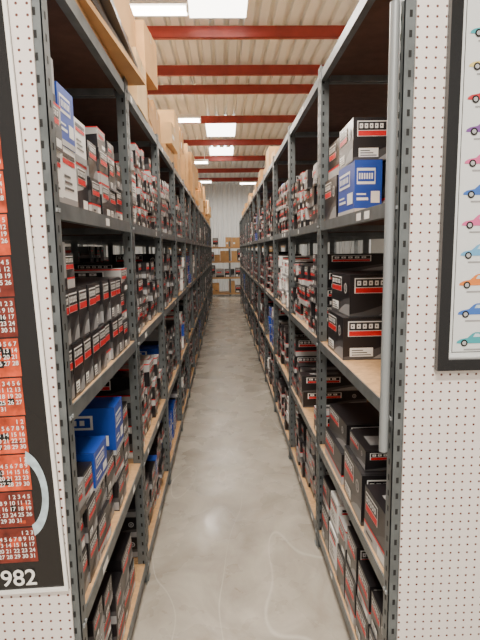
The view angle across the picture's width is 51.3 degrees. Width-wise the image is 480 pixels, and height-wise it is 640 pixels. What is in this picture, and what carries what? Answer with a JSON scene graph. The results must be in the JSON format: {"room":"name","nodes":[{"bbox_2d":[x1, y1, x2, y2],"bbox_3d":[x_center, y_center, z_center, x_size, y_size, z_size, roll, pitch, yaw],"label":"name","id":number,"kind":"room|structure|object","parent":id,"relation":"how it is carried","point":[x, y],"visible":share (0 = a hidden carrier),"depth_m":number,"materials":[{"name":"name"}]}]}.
{"room":"warehouse","nodes":[
{"label":"warehouse","id":0,"kind":"room"},
{"bbox_2d":[78,183,369,290],"bbox_3d":[-0.672,-3.335,20.245,11.978,4.290,0.045,-1,8,-2],"label":"wall","id":1,"kind":"structure","parent":0,"point":[226,201],"depth_m":20.15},
{"bbox_2d":[131,290,350,639],"bbox_3d":[-0.236,0.540,8.403,12.000,0.100,24.500,-1,8,-2],"label":"floor","id":2,"kind":"structure","parent":0,"point":[235,555],"depth_m":3.00,"materials":[{"name":"concrete"}]},
{"bbox_2d":[31,0,212,639],"bbox_3d":[-1.274,-0.817,9.187,1.155,2.400,15.956,-1,8,-2],"label":"shelving rack","id":3,"kind":"object","parent":2,"relation":"on","point":[82,66],"visible":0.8,"depth_m":2.22,"materials":[{"name":"black metal"}]},
{"bbox_2d":[0,0,74,639],"bbox_3d":[-1.128,0.119,1.258,1.314,2.750,0.006,-1,8,-2],"label":"pegboard panel","id":4,"kind":"object","parent":3,"relation":"attached to","point":[43,615],"visible":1,"depth_m":1.25,"materials":[{"name":"white metal"}]},
{"bbox_2d":[0,0,69,594],"bbox_3d":[-0.847,-0.084,1.230,0.742,1.707,0.011,-1,8,-2],"label":"wall calendar","id":5,"kind":"object","parent":4,"relation":"attached to","point":[33,559],"visible":1,"depth_m":1.28,"materials":[{"name":"black paper"}]},
{"bbox_2d":[0,218,7,242],"bbox_3d":[-0.638,-0.207,1.218,0.139,0.078,0.001,-3,8,-1],"label":"print","id":6,"kind":"object","parent":5,"relation":"attached to","point":[2,218],"depth_m":1.22},
{"bbox_2d":[0,260,10,284],"bbox_3d":[-0.636,-0.106,1.232,0.139,0.078,0.001,-3,8,-1],"label":"print","id":7,"kind":"object","parent":5,"relation":"attached to","point":[2,260],"depth_m":1.23},
{"bbox_2d":[0,301,14,332],"bbox_3d":[-0.633,-0.005,1.246,0.140,0.078,0.001,-3,8,-1],"label":"print","id":8,"kind":"object","parent":5,"relation":"attached to","point":[3,330],"depth_m":1.25},
{"bbox_2d":[0,341,18,365],"bbox_3d":[-0.630,0.096,1.260,0.140,0.078,0.001,-3,8,-1],"label":"print","id":9,"kind":"object","parent":5,"relation":"attached to","point":[14,341],"depth_m":1.26},
{"bbox_2d":[0,381,21,411],"bbox_3d":[-0.627,0.197,1.275,0.140,0.078,0.001,-3,8,-1],"label":"print","id":10,"kind":"object","parent":5,"relation":"attached to","point":[12,381],"depth_m":1.28},
{"bbox_2d":[0,419,25,449],"bbox_3d":[-0.625,0.298,1.289,0.139,0.078,0.001,-3,8,-1],"label":"print","id":11,"kind":"object","parent":5,"relation":"attached to","point":[21,419],"depth_m":1.29},
{"bbox_2d":[0,457,29,486],"bbox_3d":[-0.622,0.399,1.303,0.139,0.078,0.001,-3,8,-1],"label":"print","id":12,"kind":"object","parent":5,"relation":"attached to","point":[24,457],"depth_m":1.31},
{"bbox_2d":[0,494,31,523],"bbox_3d":[-0.620,0.499,1.317,0.139,0.078,0.001,-3,8,-1],"label":"print","id":13,"kind":"object","parent":5,"relation":"attached to","point":[24,494],"depth_m":1.32},
{"bbox_2d":[0,530,34,559],"bbox_3d":[-0.617,0.600,1.331,0.140,0.078,0.001,-3,8,-1],"label":"print","id":14,"kind":"object","parent":5,"relation":"attached to","point":[31,530],"depth_m":1.33},
{"bbox_2d":[1,569,36,585],"bbox_3d":[-0.606,0.694,1.344,0.115,0.047,0.001,-3,8,-1],"label":"print","id":15,"kind":"object","parent":5,"relation":"attached to","point":[9,578],"depth_m":1.34},
{"bbox_2d":[50,57,211,639],"bbox_3d":[-1.246,-0.810,9.176,1.072,2.187,15.838,-1,8,-2],"label":"cartons","id":16,"kind":"object","parent":3,"relation":"on","point":[89,170],"visible":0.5,"depth_m":1.96,"materials":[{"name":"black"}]},
{"bbox_2d":[75,0,210,226],"bbox_3d":[-1.044,-2.340,8.881,0.787,0.751,15.494,-1,8,-2],"label":"storage boxes","id":17,"kind":"object","parent":3,"relation":"on","point":[127,41],"visible":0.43,"depth_m":2.74,"materials":[{"name":"brown cardboard"}]},
{"bbox_2d":[169,241,284,295],"bbox_3d":[-0.371,-1.865,18.157,4.460,1.950,0.775,-1,8,-2],"label":"shelving rack","id":18,"kind":"object","parent":2,"relation":"on","point":[229,247],"visible":0.25,"depth_m":17.79,"materials":[{"name":"grey metal"}]},
{"bbox_2d":[186,237,271,292],"bbox_3d":[-0.418,-2.016,18.049,4.190,2.039,0.483,-1,8,-2],"label":"cartons","id":19,"kind":"object","parent":18,"relation":"in","point":[234,241],"visible":0.29,"depth_m":17.79,"materials":[{"name":"cardboard"}]},
{"bbox_2d":[239,0,415,639],"bbox_3d":[0.794,-0.819,8.505,1.155,2.530,14.216,-1,8,-2],"label":"shelving rack","id":20,"kind":"object","parent":2,"relation":"on","point":[353,81],"visible":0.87,"depth_m":2.45,"materials":[{"name":"black metal"}]},
{"bbox_2d":[242,146,279,214],"bbox_3d":[0.408,-2.472,10.171,0.500,0.350,9.808,-1,8,-2],"label":"storage boxes","id":21,"kind":"object","parent":20,"relation":"on","point":[271,151],"visible":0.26,"depth_m":6.54,"materials":[{"name":"brown cardboard"}]},
{"bbox_2d":[240,117,386,639],"bbox_3d":[0.764,-0.725,8.512,1.066,2.141,14.091,-1,8,-2],"label":"cartons","id":22,"kind":"object","parent":20,"relation":"on","point":[356,181],"visible":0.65,"depth_m":2.30,"materials":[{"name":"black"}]},
{"bbox_2d":[379,0,400,452],"bbox_3d":[0.425,-0.227,1.427,0.029,1.260,0.027,-1,8,-2],"label":"conduit pipe","id":23,"kind":"object","parent":20,"relation":"attached to","point":[394,29],"visible":1,"depth_m":1.41,"materials":[{"name":"grey metal"}]},
{"bbox_2d":[397,0,479,639],"bbox_3d":[1.218,0.054,1.456,1.483,2.750,0.006,-1,8,-2],"label":"pegboard panel","id":24,"kind":"object","parent":20,"relation":"attached to","point":[439,577],"visible":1,"depth_m":1.47,"materials":[{"name":"white metal"}]},
{"bbox_2d":[434,0,479,370],"bbox_3d":[0.928,-0.410,1.365,0.756,1.102,0.025,-1,8,-2],"label":"poster","id":25,"kind":"object","parent":24,"relation":"attached to","point":[457,323],"visible":1,"depth_m":1.37,"materials":[{"name":"white paper"}]},
{"bbox_2d":[134,0,359,183],"bbox_3d":[-0.278,-3.746,7.801,12.051,0.055,24.500,-1,8,-2],"label":"ceiling","id":26,"kind":"structure","parent":0,"point":[261,12],"depth_m":7.05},
{"bbox_2d":[129,0,188,16],"bbox_3d":[-1.106,-3.145,4.878,1.200,0.295,0.220,-1,8,-2],"label":"fluorescent light fixture","id":27,"kind":"object","parent":26,"relation":"hanging from","point":[139,7],"visible":0.41,"depth_m":4.84,"materials":[{"name":"white plastic"}]},
{"bbox_2d":[177,113,200,122],"bbox_3d":[-1.310,-3.726,9.034,1.200,0.295,0.220,-1,8,-2],"label":"fluorescent light fixture","id":28,"kind":"object","parent":26,"relation":"hanging from","point":[195,118],"visible":0.45,"depth_m":8.99,"materials":[{"name":"white plastic"}]},
{"bbox_2d":[195,152,207,163],"bbox_3d":[-1.450,-4.336,13.389,1.200,0.295,0.220,-1,8,-2],"label":"fluorescent light fixture","id":29,"kind":"object","parent":26,"relation":"hanging from","point":[197,161],"visible":0.47,"depth_m":13.35,"materials":[{"name":"white plastic"}]},
{"bbox_2d":[198,180,211,182],"bbox_3d":[-1.574,-4.877,17.249,1.200,0.295,0.220,-1,8,-2],"label":"fluorescent light fixture","id":30,"kind":"object","parent":26,"relation":"hanging from","point":[201,181],"visible":0.39,"depth_m":17.22,"materials":[{"name":"white plastic"}]},
{"bbox_2d":[188,0,249,17],"bbox_3d":[-0.227,-3.345,5.207,0.675,0.014,0.850,-1,8,-2],"label":"skylight","id":31,"kind":"object","parent":26,"relation":"attached to","point":[197,8],"visible":0.93,"depth_m":5.42,"materials":[{"name":"white plastic"}]},
{"bbox_2d":[205,123,236,136],"bbox_3d":[-0.408,-4.132,10.824,0.675,0.014,1.400,-1,8,-2],"label":"skylight","id":32,"kind":"object","parent":26,"relation":"attached to","point":[215,129],"visible":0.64,"depth_m":10.85,"materials":[{"name":"white plastic"}]},
{"bbox_2d":[208,147,234,154],"bbox_3d":[-0.487,-4.478,13.299,0.675,0.014,1.000,-1,8,-2],"label":"skylight","id":33,"kind":"object","parent":26,"relation":"attached to","point":[212,151],"visible":1,"depth_m":13.26,"materials":[{"name":"white plastic"}]},
{"bbox_2d":[198,177,257,181],"bbox_3d":[-0.636,-5.107,18.197,11.980,0.130,0.060,-1,8,-2],"label":"beam","id":34,"kind":"structure","parent":26,"relation":"attached to","point":[241,178],"depth_m":18.18,"materials":[{"name":"red metal"}]},
{"bbox_2d":[194,156,265,160],"bbox_3d":[-0.501,-4.520,14.004,11.980,0.130,0.060,-1,8,-2],"label":"beam","id":35,"kind":"structure","parent":26,"relation":"attached to","point":[210,158],"depth_m":13.98,"materials":[{"name":"red metal"}]},
{"bbox_2d":[147,84,313,94],"bbox_3d":[-0.307,-3.676,7.976,11.980,0.130,0.060,-1,8,-2],"label":"beam","id":36,"kind":"structure","parent":26,"relation":"attached to","point":[253,88],"depth_m":7.96,"materials":[{"name":"red metal"}]},
{"bbox_2d":[198,168,264,172],"bbox_3d":[-0.570,-4.817,16.127,11.980,0.130,0.060,-1,8,-2],"label":"beam","id":37,"kind":"structure","parent":26,"relation":"attached to","point":[216,170],"depth_m":16.11,"materials":[{"name":"red metal"}]},
{"bbox_2d":[183,139,283,145],"bbox_3d":[-0.434,-4.227,11.914,11.980,0.130,0.060,-1,8,-2],"label":"beam","id":38,"kind":"structure","parent":26,"relation":"attached to","point":[222,142],"depth_m":11.89,"materials":[{"name":"red metal"}]},
{"bbox_2d":[179,115,296,123],"bbox_3d":[-0.366,-3.933,9.811,11.980,0.130,0.060,-1,8,-2],"label":"beam","id":39,"kind":"structure","parent":26,"relation":"attached to","point":[250,118],"depth_m":9.80,"materials":[{"name":"red metal"}]},
{"bbox_2d":[157,65,323,76],"bbox_3d":[-0.280,-3.557,7.133,11.980,0.130,0.060,-1,8,-2],"label":"beam","id":40,"kind":"structure","parent":26,"relation":"attached to","point":[162,70],"depth_m":7.11,"materials":[{"name":"red metal"}]},
{"bbox_2d":[147,25,345,39],"bbox_3d":[-0.240,-3.383,5.888,11.980,0.130,0.060,-1,8,-2],"label":"beam","id":41,"kind":"structure","parent":26,"relation":"attached to","point":[296,31],"depth_m":5.87,"materials":[{"name":"red metal"}]},
{"bbox_2d":[239,181,257,184],"bbox_3d":[0.578,-4.989,17.808,1.200,0.295,0.220,-1,8,-2],"label":"fluorescent light fixture","id":42,"kind":"object","parent":26,"relation":"hanging from","point":[240,182],"visible":0.49,"depth_m":17.71,"materials":[{"name":"white plastic"}]},
{"bbox_2d":[370,239,383,252],"bbox_3d":[5.776,-1.759,8.274,0.100,4.300,24.500,-1,8,-2],"label":"wall","id":43,"kind":"structure","parent":0,"point":[377,245],"depth_m":19.54,"materials":[{"name":"paint"}]}
]}

